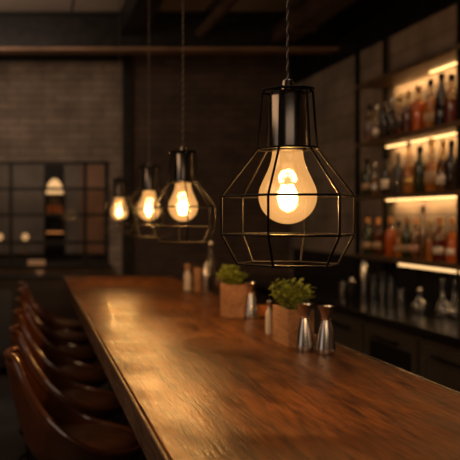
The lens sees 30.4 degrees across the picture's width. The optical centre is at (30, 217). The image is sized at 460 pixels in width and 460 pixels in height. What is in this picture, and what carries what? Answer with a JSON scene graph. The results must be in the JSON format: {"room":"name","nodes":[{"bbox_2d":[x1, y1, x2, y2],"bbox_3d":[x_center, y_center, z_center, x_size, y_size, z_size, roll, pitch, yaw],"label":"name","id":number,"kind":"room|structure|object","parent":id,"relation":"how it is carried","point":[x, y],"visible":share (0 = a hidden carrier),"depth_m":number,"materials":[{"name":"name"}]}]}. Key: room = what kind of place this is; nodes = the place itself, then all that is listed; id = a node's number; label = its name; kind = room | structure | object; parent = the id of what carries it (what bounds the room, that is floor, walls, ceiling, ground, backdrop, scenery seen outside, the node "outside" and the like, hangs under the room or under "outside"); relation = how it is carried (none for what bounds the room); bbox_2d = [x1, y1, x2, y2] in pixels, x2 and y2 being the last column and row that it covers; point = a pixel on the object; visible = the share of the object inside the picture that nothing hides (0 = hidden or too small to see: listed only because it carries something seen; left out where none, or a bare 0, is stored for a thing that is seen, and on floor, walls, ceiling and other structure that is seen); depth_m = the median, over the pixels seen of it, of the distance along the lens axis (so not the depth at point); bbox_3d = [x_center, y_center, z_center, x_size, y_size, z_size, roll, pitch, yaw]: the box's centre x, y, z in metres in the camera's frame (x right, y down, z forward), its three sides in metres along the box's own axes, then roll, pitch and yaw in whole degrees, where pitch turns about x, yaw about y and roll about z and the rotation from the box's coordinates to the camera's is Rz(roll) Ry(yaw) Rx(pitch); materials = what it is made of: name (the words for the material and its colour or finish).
{"room":"bar","nodes":[
{"label":"bar","id":0,"kind":"room"},
{"bbox_2d":[0,165,79,252],"bbox_3d":[-0.100,-0.130,11.100,5.800,3.200,0.200,0,0,0],"label":"wall","id":1,"kind":"structure","parent":0,"point":[23,175],"depth_m":11.00,"materials":[{"name":"paint"}]},
{"bbox_2d":[0,368,108,459],"bbox_3d":[-0.200,1.500,5.000,6.000,0.060,12.400,0,0,0],"label":"floor","id":2,"kind":"structure","parent":0,"point":[13,444],"depth_m":5.67,"materials":[{"name":"concrete"}]},
{"bbox_2d":[18,281,83,331],"bbox_3d":[0.155,0.967,5.800,0.503,1.010,0.474,0,0,-5],"label":"bar stool","id":3,"kind":"object","parent":2,"relation":"on","point":[73,325],"visible":0.27,"depth_m":5.70,"materials":[{"name":"brown leather"}]},
{"bbox_2d":[0,253,103,260],"bbox_3d":[-0.275,0.955,9.850,2.690,1.030,0.420,0,0,0],"label":"base cabinet","id":4,"kind":"object","parent":2,"relation":"on","point":[5,256],"visible":0.08,"depth_m":9.65,"materials":[{"name":"grey wood"}]},
{"bbox_2d":[22,233,28,253],"bbox_3d":[-0.070,0.314,9.780,0.090,0.253,0.090,0,0,0],"label":"globe lamp","id":5,"kind":"object","parent":4,"relation":"on","point":[25,236],"visible":0.97,"depth_m":9.76,"materials":[{"name":"beige glass"}]},
{"bbox_2d":[16,288,90,451],"bbox_3d":[0.155,0.967,5.200,0.503,1.010,0.474,0,0,-2],"label":"bar stool","id":6,"kind":"object","parent":2,"relation":"on","point":[75,337],"visible":0.34,"depth_m":5.15,"materials":[{"name":"brown leather"}]},
{"bbox_2d":[0,273,109,375],"bbox_3d":[-0.240,1.005,7.620,1.960,0.930,0.420,0,0,0],"label":"sideboard","id":7,"kind":"object","parent":2,"relation":"on","point":[48,290],"visible":0.32,"depth_m":7.42,"materials":[{"name":"brown wood"}]},
{"bbox_2d":[35,270,44,274],"bbox_3d":[0.085,0.519,7.550,0.100,0.042,0.100,0,0,0],"label":"bowl","id":8,"kind":"object","parent":7,"relation":"on","point":[38,272],"visible":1,"depth_m":7.52,"materials":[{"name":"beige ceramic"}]},
{"bbox_2d":[44,165,65,260],"bbox_3d":[0.271,0.320,9.195,0.241,2.300,0.270,0,0,0],"label":"shelf","id":9,"kind":"object","parent":2,"relation":"on","point":[54,227],"visible":0.49,"depth_m":9.30,"materials":[{"name":"wood"}]},
{"bbox_2d":[46,179,62,194],"bbox_3d":[0.270,-0.357,9.160,0.198,0.183,0.198,0,0,0],"label":"table lamp","id":10,"kind":"object","parent":9,"relation":"on","point":[54,182],"visible":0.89,"depth_m":9.11,"materials":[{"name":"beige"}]},
{"bbox_2d":[58,205,62,212],"bbox_3d":[0.335,-0.097,9.130,0.052,0.101,0.052,0,0,0],"label":"jar","id":11,"kind":"object","parent":9,"relation":"on","point":[60,210],"visible":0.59,"depth_m":9.12,"materials":[{"name":"orange glass"}]},
{"bbox_2d":[14,297,97,459],"bbox_3d":[0.155,0.967,4.600,0.503,1.010,0.474,0,0,2],"label":"bar stool","id":12,"kind":"object","parent":2,"relation":"on","point":[85,354],"visible":0.38,"depth_m":4.54,"materials":[{"name":"brown leather"}]},
{"bbox_2d":[12,308,108,459],"bbox_3d":[0.155,0.967,4.000,0.503,1.010,0.474,0,0,5],"label":"bar stool","id":13,"kind":"object","parent":2,"relation":"on","point":[83,373],"visible":0.44,"depth_m":3.97,"materials":[{"name":"brown leather"}]},
{"bbox_2d":[8,324,122,459],"bbox_3d":[0.155,0.967,3.400,0.503,1.010,0.474,0,0,-5],"label":"bar stool","id":14,"kind":"object","parent":2,"relation":"on","point":[102,404],"visible":0.53,"depth_m":3.31,"materials":[{"name":"brown leather"}]},
{"bbox_2d":[3,345,142,459],"bbox_3d":[0.155,0.967,2.800,0.503,1.010,0.474,0,0,-3],"label":"bar stool","id":15,"kind":"object","parent":2,"relation":"on","point":[52,429],"visible":0.99,"depth_m":2.69,"materials":[{"name":"brown leather"}]},
{"bbox_2d":[63,276,459,459],"bbox_3d":[0.631,0.944,3.125,0.797,1.052,5.350,0,0,0],"label":"countertop","id":16,"kind":"structure","parent":2,"relation":"on","point":[191,381],"depth_m":1.97,"materials":[{"name":"brown wood"}]},
{"bbox_2d":[184,263,190,289],"bbox_3d":[0.913,0.343,4.667,0.046,0.155,0.046,0,0,0],"label":"pepper mill","id":17,"kind":"object","parent":16,"relation":"on","point":[187,275],"visible":1,"depth_m":4.65,"materials":[{"name":"beige ceramic"}]},
{"bbox_2d":[193,264,201,291],"bbox_3d":[0.953,0.341,4.571,0.050,0.159,0.050,0,0,0],"label":"wooden canister","id":18,"kind":"object","parent":16,"relation":"on","point":[197,267],"visible":0.99,"depth_m":4.55,"materials":[{"name":"brown wood"}]},
{"bbox_2d":[202,262,209,293],"bbox_3d":[0.967,0.331,4.421,0.048,0.178,0.048,0,0,0],"label":"cocktail shaker","id":19,"kind":"object","parent":16,"relation":"on","point":[205,272],"visible":1,"depth_m":4.40,"materials":[{"name":"metal"}]},
{"bbox_2d":[206,241,215,288],"bbox_3d":[1.062,0.278,4.732,0.060,0.285,0.060,0,0,0],"label":"bottle","id":20,"kind":"object","parent":16,"relation":"on","point":[210,259],"visible":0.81,"depth_m":4.71,"materials":[{"name":"grey"}]},
{"bbox_2d":[214,270,220,289],"bbox_3d":[1.091,0.361,4.667,0.040,0.117,0.040,0,0,0],"label":"oil bottle","id":21,"kind":"object","parent":16,"relation":"on","point":[217,282],"visible":0.79,"depth_m":4.65,"materials":[{"name":"brown glass"}]},
{"bbox_2d":[216,265,248,317],"bbox_3d":[0.864,0.309,3.419,0.128,0.222,0.142,0,0,-22],"label":"potted herb","id":22,"kind":"object","parent":16,"relation":"on","point":[233,294],"visible":1,"depth_m":3.36,"materials":[{"name":"brown wood"}]},
{"bbox_2d":[244,282,257,319],"bbox_3d":[0.915,0.344,3.327,0.059,0.152,0.059,0,0,0],"label":"jigger","id":23,"kind":"object","parent":16,"relation":"on","point":[250,312],"visible":1,"depth_m":3.31,"materials":[{"name":"metal"}]},
{"bbox_2d":[244,282,256,292],"bbox_3d":[0.915,0.290,3.327,0.053,0.044,0.053,0,0,0],"label":"cup","id":24,"kind":"object","parent":23,"relation":"on","point":[250,286],"depth_m":3.31,"materials":[{"name":"metal"}]},
{"bbox_2d":[257,305,266,317],"bbox_3d":[0.980,0.394,3.377,0.052,0.052,0.052,0,0,0],"label":"votive candle","id":25,"kind":"object","parent":16,"relation":"on","point":[262,309],"visible":0.69,"depth_m":3.36,"materials":[{"name":"orange glass"}]},
{"bbox_2d":[265,300,272,333],"bbox_3d":[0.863,0.358,2.897,0.027,0.124,0.027,0,0,0],"label":"salt shaker","id":26,"kind":"object","parent":16,"relation":"on","point":[269,314],"visible":0.97,"depth_m":2.89,"materials":[{"name":"beige ceramic"}]},
{"bbox_2d":[268,278,315,347],"bbox_3d":[0.869,0.307,2.670,0.156,0.226,0.195,0,0,26],"label":"potted herb","id":27,"kind":"object","parent":16,"relation":"on","point":[286,315],"visible":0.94,"depth_m":2.63,"materials":[{"name":"brown wood"}]},
{"bbox_2d":[295,303,314,351],"bbox_3d":[0.865,0.345,2.526,0.059,0.149,0.059,0,0,0],"label":"jigger","id":28,"kind":"object","parent":16,"relation":"on","point":[304,340],"visible":1,"depth_m":2.51,"materials":[{"name":"metal"}]},
{"bbox_2d":[296,303,313,316],"bbox_3d":[0.865,0.292,2.526,0.053,0.043,0.053,0,0,0],"label":"cup","id":29,"kind":"object","parent":28,"relation":"on","point":[304,308],"depth_m":2.51,"materials":[{"name":"metal"}]},
{"bbox_2d":[295,318,314,351],"bbox_3d":[0.865,0.367,2.526,0.059,0.106,0.059,0,0,0],"label":"cup","id":30,"kind":"object","parent":28,"relation":"on","point":[304,340],"depth_m":2.51,"materials":[{"name":"metal"}]},
{"bbox_2d":[316,305,335,355],"bbox_3d":[0.911,0.345,2.471,0.059,0.149,0.059,0,0,0],"label":"jigger","id":31,"kind":"object","parent":16,"relation":"on","point":[325,345],"visible":1,"depth_m":2.45,"materials":[{"name":"metal"}]},
{"bbox_2d":[317,305,334,318],"bbox_3d":[0.911,0.292,2.471,0.053,0.043,0.053,0,0,0],"label":"cup","id":32,"kind":"object","parent":31,"relation":"on","point":[326,311],"depth_m":2.46,"materials":[{"name":"metal"}]},
{"bbox_2d":[330,309,368,353],"bbox_3d":[2.272,1.031,5.110,0.635,0.878,0.612,0,0,0],"label":"bar cabinet","id":33,"kind":"object","parent":2,"relation":"on","point":[348,329],"visible":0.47,"depth_m":5.01,"materials":[{"name":"grey wood"}]},
{"bbox_2d":[239,248,459,346],"bbox_3d":[2.274,0.445,4.850,0.648,0.290,6.100,0,0,0],"label":"countertop","id":34,"kind":"structure","parent":33,"relation":"on","point":[400,316],"depth_m":5.33,"materials":[{"name":"black stone"}]},
{"bbox_2d":[338,282,346,297],"bbox_3d":[2.145,0.495,5.500,0.060,0.110,0.060,0,0,0],"label":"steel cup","id":35,"kind":"object","parent":34,"relation":"on","point":[342,285],"visible":0.99,"depth_m":5.48,"materials":[{"name":"silver metal"}]},
{"bbox_2d":[347,277,355,298],"bbox_3d":[2.176,0.476,5.432,0.060,0.148,0.060,0,0,0],"label":"steel canister","id":36,"kind":"object","parent":34,"relation":"on","point":[351,285],"visible":1,"depth_m":5.41,"materials":[{"name":"metal"}]},
{"bbox_2d":[360,260,367,296],"bbox_3d":[2.333,0.421,5.605,0.054,0.257,0.054,0,0,0],"label":"flask","id":37,"kind":"object","parent":34,"relation":"on","point":[363,267],"visible":1,"depth_m":5.58,"materials":[{"name":"silver metal"}]},
{"bbox_2d":[369,273,377,297],"bbox_3d":[2.358,0.465,5.500,0.060,0.170,0.060,0,0,0],"label":"glass","id":38,"kind":"object","parent":34,"relation":"on","point":[369,273],"visible":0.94,"depth_m":5.49,"materials":[{"name":"clear glass"}]},
{"bbox_2d":[378,273,386,299],"bbox_3d":[2.372,0.460,5.399,0.062,0.180,0.062,0,0,0],"label":"glass","id":39,"kind":"object","parent":34,"relation":"on","point":[379,298],"visible":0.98,"depth_m":5.39,"materials":[{"name":"clear glass"}]},
{"bbox_2d":[386,275,395,300],"bbox_3d":[2.400,0.468,5.333,0.060,0.165,0.060,0,0,0],"label":"glass","id":40,"kind":"object","parent":34,"relation":"on","point":[387,275],"visible":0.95,"depth_m":5.33,"materials":[{"name":"clear glass"}]},
{"bbox_2d":[395,288,406,303],"bbox_3d":[2.394,0.502,5.176,0.076,0.095,0.076,0,0,0],"label":"tumbler","id":41,"kind":"object","parent":34,"relation":"on","point":[396,299],"visible":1,"depth_m":5.17,"materials":[{"name":"clear glass"}]},
{"bbox_2d":[355,0,459,317],"bbox_3d":[2.463,-0.375,4.393,0.234,1.850,2.814,0,0,0],"label":"shelving","id":42,"kind":"object","parent":34,"relation":"on","point":[450,56],"visible":0.88,"depth_m":5.12,"materials":[{"name":"brown wood"}]},
{"bbox_2d":[362,159,371,195],"bbox_3d":[2.404,-0.288,5.724,0.070,0.270,0.068,0,0,-18],"label":"bottle","id":43,"kind":"object","parent":42,"relation":"on","point":[366,175],"visible":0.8,"depth_m":5.70,"materials":[{"name":"green glass"}]},
{"bbox_2d":[362,218,372,254],"bbox_3d":[2.404,0.130,5.708,0.074,0.262,0.074,0,0,-9],"label":"bottle","id":44,"kind":"object","parent":42,"relation":"on","point":[367,233],"visible":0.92,"depth_m":5.68,"materials":[{"name":"green glass"}]},
{"bbox_2d":[365,105,373,140],"bbox_3d":[2.405,-0.668,5.682,0.066,0.270,0.066,0,0,-19],"label":"bottle","id":45,"kind":"object","parent":42,"relation":"on","point":[368,127],"visible":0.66,"depth_m":5.67,"materials":[{"name":"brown glass"}]},
{"bbox_2d":[371,162,378,194],"bbox_3d":[2.404,-0.271,5.593,0.058,0.235,0.056,0,0,-37],"label":"bottle","id":46,"kind":"object","parent":42,"relation":"on","point":[374,181],"visible":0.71,"depth_m":5.58,"materials":[{"name":"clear glass"}]},
{"bbox_2d":[372,104,379,139],"bbox_3d":[2.404,-0.660,5.560,0.062,0.255,0.060,0,0,-37],"label":"bottle","id":47,"kind":"object","parent":42,"relation":"on","point":[376,126],"visible":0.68,"depth_m":5.55,"materials":[{"name":"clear glass"}]},
{"bbox_2d":[372,218,383,255],"bbox_3d":[2.404,0.130,5.544,0.074,0.262,0.072,0,0,-44],"label":"bottle","id":48,"kind":"object","parent":42,"relation":"on","point":[377,239],"visible":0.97,"depth_m":5.52,"materials":[{"name":"clear glass"}]},
{"bbox_2d":[380,95,388,137],"bbox_3d":[2.405,-0.683,5.435,0.068,0.300,0.068,0,0,-3],"label":"bottle","id":49,"kind":"object","parent":42,"relation":"on","point":[383,114],"visible":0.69,"depth_m":5.41,"materials":[{"name":"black glass"}]},
{"bbox_2d":[381,153,390,194],"bbox_3d":[2.404,-0.295,5.419,0.070,0.285,0.070,0,0,-3],"label":"bottle","id":50,"kind":"object","parent":42,"relation":"on","point":[386,170],"visible":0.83,"depth_m":5.39,"materials":[{"name":"clear glass"}]},
{"bbox_2d":[385,217,395,256],"bbox_3d":[2.405,0.126,5.352,0.072,0.270,0.072,0,0,-34],"label":"bottle","id":51,"kind":"object","parent":42,"relation":"on","point":[389,234],"visible":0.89,"depth_m":5.33,"materials":[{"name":"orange glass"}]},
{"bbox_2d":[387,98,397,135],"bbox_3d":[2.404,-0.664,5.322,0.070,0.262,0.068,0,0,-29],"label":"bottle","id":52,"kind":"object","parent":42,"relation":"on","point":[390,115],"visible":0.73,"depth_m":5.30,"materials":[{"name":"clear glass"}]},
{"bbox_2d":[394,221,401,257],"bbox_3d":[2.404,0.141,5.231,0.062,0.240,0.060,0,0,-33],"label":"bottle","id":53,"kind":"object","parent":42,"relation":"on","point":[397,242],"visible":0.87,"depth_m":5.22,"materials":[{"name":"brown glass"}]},
{"bbox_2d":[393,152,403,193],"bbox_3d":[2.405,-0.290,5.235,0.068,0.275,0.068,0,0,-18],"label":"bottle","id":54,"kind":"object","parent":42,"relation":"on","point":[398,169],"visible":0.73,"depth_m":5.21,"materials":[{"name":"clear glass"}]},
{"bbox_2d":[394,95,402,134],"bbox_3d":[2.404,-0.667,5.213,0.070,0.268,0.069,0,0,-5],"label":"bottle","id":55,"kind":"object","parent":42,"relation":"on","point":[398,118],"visible":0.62,"depth_m":5.20,"materials":[{"name":"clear glass"}]},
{"bbox_2d":[401,218,411,258],"bbox_3d":[2.404,0.130,5.113,0.070,0.262,0.068,0,0,-27],"label":"bottle","id":56,"kind":"object","parent":42,"relation":"on","point":[405,237],"visible":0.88,"depth_m":5.09,"materials":[{"name":"green glass"}]},
{"bbox_2d":[403,91,411,132],"bbox_3d":[2.405,-0.669,5.097,0.068,0.272,0.068,0,0,-36],"label":"bottle","id":57,"kind":"object","parent":42,"relation":"on","point":[406,111],"visible":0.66,"depth_m":5.08,"materials":[{"name":"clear glass"}]},
{"bbox_2d":[403,142,413,192],"bbox_3d":[2.404,-0.318,5.090,0.074,0.330,0.072,0,0,-34],"label":"bottle","id":58,"kind":"object","parent":42,"relation":"on","point":[408,172],"visible":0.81,"depth_m":5.07,"materials":[{"name":"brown glass"}]},
{"bbox_2d":[410,218,418,259],"bbox_3d":[2.404,0.130,4.997,0.066,0.262,0.064,0,0,-37],"label":"bottle","id":59,"kind":"object","parent":42,"relation":"on","point":[414,238],"visible":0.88,"depth_m":4.98,"materials":[{"name":"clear glass"}]},
{"bbox_2d":[411,86,424,130],"bbox_3d":[2.405,-0.675,4.965,0.080,0.285,0.080,0,0,-33],"label":"bottle","id":60,"kind":"object","parent":42,"relation":"on","point":[417,108],"visible":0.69,"depth_m":4.94,"materials":[{"name":"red glass"}]},
{"bbox_2d":[414,146,425,191],"bbox_3d":[2.405,-0.298,4.946,0.072,0.290,0.072,0,0,-40],"label":"bottle","id":61,"kind":"object","parent":42,"relation":"on","point":[419,166],"visible":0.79,"depth_m":4.92,"materials":[{"name":"green glass"}]},
{"bbox_2d":[419,206,427,260],"bbox_3d":[2.405,0.093,4.906,0.052,0.335,0.052,0,0,-38],"label":"bottle","id":62,"kind":"object","parent":42,"relation":"on","point":[422,237],"visible":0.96,"depth_m":4.90,"materials":[{"name":"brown glass"}]},
{"bbox_2d":[423,79,434,127],"bbox_3d":[2.404,-0.683,4.816,0.078,0.300,0.076,0,0,-23],"label":"bottle","id":63,"kind":"object","parent":42,"relation":"on","point":[428,115],"visible":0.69,"depth_m":4.80,"materials":[{"name":"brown glass"}]},
{"bbox_2d":[425,221,432,260],"bbox_3d":[2.405,0.139,4.822,0.052,0.245,0.052,0,0,-26],"label":"bottle","id":64,"kind":"object","parent":42,"relation":"on","point":[428,246],"visible":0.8,"depth_m":4.81,"materials":[{"name":"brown glass"}]},
{"bbox_2d":[424,138,436,191],"bbox_3d":[2.404,-0.316,4.803,0.086,0.325,0.085,0,0,-14],"label":"bottle","id":65,"kind":"object","parent":42,"relation":"on","point":[430,170],"visible":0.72,"depth_m":4.78,"materials":[{"name":"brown glass"}]},
{"bbox_2d":[432,217,446,262],"bbox_3d":[2.404,0.129,4.704,0.082,0.265,0.081,0,0,-7],"label":"bottle","id":66,"kind":"object","parent":42,"relation":"on","point":[438,246],"visible":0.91,"depth_m":4.69,"materials":[{"name":"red glass"}]},
{"bbox_2d":[434,73,447,125],"bbox_3d":[2.405,-0.691,4.687,0.080,0.315,0.080,0,0,-17],"label":"bottle","id":67,"kind":"object","parent":42,"relation":"on","point":[439,106],"visible":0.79,"depth_m":4.67,"materials":[{"name":"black glass"}]},
{"bbox_2d":[436,140,446,190],"bbox_3d":[2.404,-0.303,4.670,0.074,0.300,0.072,0,0,-16],"label":"bottle","id":68,"kind":"object","parent":42,"relation":"on","point":[440,173],"visible":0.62,"depth_m":4.65,"materials":[{"name":"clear glass"}]},
{"bbox_2d":[445,140,456,189],"bbox_3d":[2.405,-0.298,4.575,0.068,0.290,0.068,0,0,-43],"label":"bottle","id":69,"kind":"object","parent":42,"relation":"on","point":[451,160],"visible":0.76,"depth_m":4.55,"materials":[{"name":"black glass"}]},
{"bbox_2d":[445,218,456,263],"bbox_3d":[2.404,0.130,4.570,0.070,0.262,0.068,0,0,-22],"label":"bottle","id":70,"kind":"object","parent":42,"relation":"on","point":[451,242],"visible":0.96,"depth_m":4.55,"materials":[{"name":"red glass"}]},
{"bbox_2d":[445,74,456,122],"bbox_3d":[2.405,-0.678,4.575,0.070,0.290,0.070,0,0,-8],"label":"bottle","id":71,"kind":"object","parent":42,"relation":"on","point":[450,104],"visible":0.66,"depth_m":4.56,"materials":[{"name":"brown glass"}]},
{"bbox_2d":[410,288,429,311],"bbox_3d":[2.288,0.481,4.706,0.104,0.138,0.104,0,0,0],"label":"decanter","id":72,"kind":"object","parent":34,"relation":"on","point":[419,290],"visible":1,"depth_m":4.69,"materials":[{"name":"clear glass"}]},
{"bbox_2d":[434,278,451,316],"bbox_3d":[2.300,0.443,4.467,0.088,0.215,0.088,0,0,0],"label":"carafe","id":73,"kind":"object","parent":34,"relation":"on","point":[438,302],"visible":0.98,"depth_m":4.46,"materials":[{"name":"clear glass"}]},
{"bbox_2d":[446,279,459,317],"bbox_3d":[2.344,0.443,4.422,0.088,0.215,0.088,0,0,0],"label":"carafe","id":74,"kind":"object","parent":34,"relation":"on","point":[449,305],"visible":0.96,"depth_m":4.42,"materials":[{"name":"clear glass"}]},
{"bbox_2d":[365,320,424,375],"bbox_3d":[2.272,1.031,4.455,0.635,0.878,0.662,0,0,0],"label":"bar cabinet","id":75,"kind":"object","parent":2,"relation":"on","point":[399,348],"visible":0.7,"depth_m":4.40,"materials":[{"name":"grey wood"}]},
{"bbox_2d":[420,337,459,391],"bbox_3d":[2.272,1.031,3.780,0.635,0.878,0.652,0,0,0],"label":"bar cabinet","id":76,"kind":"object","parent":2,"relation":"on","point":[439,361],"visible":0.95,"depth_m":3.90,"materials":[{"name":"grey wood"}]},
{"bbox_2d":[80,165,103,252],"bbox_3d":[1.290,-0.130,10.845,1.220,3.200,0.290,0,0,0],"label":"wall","id":77,"kind":"structure","parent":0,"point":[95,173],"depth_m":10.70,"materials":[{"name":"orange paint"}]},
{"bbox_2d":[0,54,289,311],"bbox_3d":[-0.300,-0.130,8.110,5.800,3.200,0.220,0,0,0],"label":"wall","id":78,"kind":"structure","parent":0,"point":[222,94],"depth_m":8.02,"materials":[{"name":"brick"}]},
{"bbox_2d":[0,161,112,266],"bbox_3d":[-0.375,-0.040,7.940,2.350,1.050,0.200,0,0,0],"label":"window","id":79,"kind":"structure","parent":78,"relation":"in","point":[10,263],"depth_m":7.98,"materials":[{"name":"metal"}]},
{"bbox_2d":[27,260,45,264],"bbox_3d":[0.055,0.440,7.900,0.180,0.052,0.090,0,0,0],"label":"folded napkins","id":80,"kind":"object","parent":79,"relation":"on","point":[30,262],"visible":1,"depth_m":7.86,"materials":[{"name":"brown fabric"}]},
{"bbox_2d":[0,54,121,61],"bbox_3d":[-1.145,-1.645,8.090,4.110,0.170,0.220,0,0,0],"label":"trim","id":81,"kind":"structure","parent":78,"relation":"attached to","point":[3,57],"depth_m":7.98,"materials":[{"name":"wood"}]},
{"bbox_2d":[122,54,131,275],"bbox_3d":[0.955,-0.130,7.985,0.090,3.200,0.070,0,0,0],"label":"trim","id":82,"kind":"structure","parent":78,"relation":"attached to","point":[126,58],"depth_m":7.95,"materials":[{"name":"metal"}]},
{"bbox_2d":[0,0,300,10],"bbox_3d":[-0.200,-1.770,5.000,6.000,0.080,12.400,0,0,0],"label":"ceiling","id":83,"kind":"structure","parent":0,"point":[5,5],"depth_m":6.51,"materials":[{"name":"black paint"}]},
{"bbox_2d":[102,0,135,232],"bbox_3d":[0.574,-0.818,5.200,0.252,1.824,0.251,0,0,-10],"label":"pendant lamp","id":84,"kind":"object","parent":83,"relation":"hanging from","point":[119,184],"visible":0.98,"depth_m":5.17,"materials":[{"name":"black metal"}]},
{"bbox_2d":[120,0,163,34],"bbox_3d":[0.840,-1.630,2.750,0.200,0.200,7.900,0,0,0],"label":"beam","id":85,"kind":"structure","parent":83,"relation":"attached to","point":[134,15],"depth_m":6.14,"materials":[{"name":"wood"}]},
{"bbox_2d":[122,1,175,237],"bbox_3d":[0.574,-0.818,3.890,0.252,1.824,0.251,0,0,-35],"label":"pendant lamp","id":86,"kind":"object","parent":83,"relation":"hanging from","point":[148,171],"visible":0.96,"depth_m":3.87,"materials":[{"name":"black metal"}]},
{"bbox_2d":[151,0,215,243],"bbox_3d":[0.574,-0.818,3.020,0.252,1.824,0.251,0,0,-12],"label":"pendant lamp","id":87,"kind":"object","parent":83,"relation":"hanging from","point":[183,160],"visible":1,"depth_m":3.00,"materials":[{"name":"black metal"}]},
{"bbox_2d":[195,0,238,37],"bbox_3d":[1.420,-1.617,2.845,0.090,0.225,7.690,0,0,0],"label":"ceiling pipe","id":88,"kind":"object","parent":83,"relation":"attached to","point":[224,6],"visible":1,"depth_m":6.08,"materials":[{"name":"brown metal"}]},
{"bbox_2d":[220,0,354,267],"bbox_3d":[0.574,-0.812,1.790,0.286,1.836,0.286,0,0,18],"label":"pendant lamp","id":89,"kind":"object","parent":83,"relation":"hanging from","point":[288,120],"visible":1,"depth_m":1.76,"materials":[{"name":"black metal"}]},
{"bbox_2d":[273,0,355,41],"bbox_3d":[2.110,-1.590,2.845,0.220,0.280,7.690,0,0,0],"label":"ceiling beam","id":90,"kind":"structure","parent":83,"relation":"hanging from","point":[304,18],"depth_m":6.02,"materials":[{"name":"brown wood"}]},
{"bbox_2d":[290,4,456,273],"bbox_3d":[2.700,0.080,3.510,0.200,2.780,9.420,0,0,0],"label":"wall","id":91,"kind":"structure","parent":0,"point":[334,93],"depth_m":6.27,"materials":[{"name":"brown brick"}]},
{"bbox_2d":[0,47,338,53],"bbox_3d":[-0.210,-1.420,6.790,5.580,0.020,0.180,0,0,0],"label":"trim","id":92,"kind":"structure","parent":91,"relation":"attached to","point":[3,50],"depth_m":6.73,"materials":[{"name":"brown wood"}]},
{"bbox_2d":[0,11,338,46],"bbox_3d":[-0.210,-1.580,6.790,5.580,0.300,0.180,0,0,0],"label":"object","id":93,"kind":"structure","parent":91,"relation":"attached to","point":[17,28],"depth_m":6.76,"materials":[{"name":"metal"}]},
{"bbox_2d":[289,0,456,84],"bbox_3d":[2.692,-1.520,3.400,0.215,0.420,9.200,0,0,0],"label":"ceiling","id":94,"kind":"structure","parent":91,"relation":"attached to","point":[371,21],"depth_m":6.18,"materials":[{"name":"metal"}]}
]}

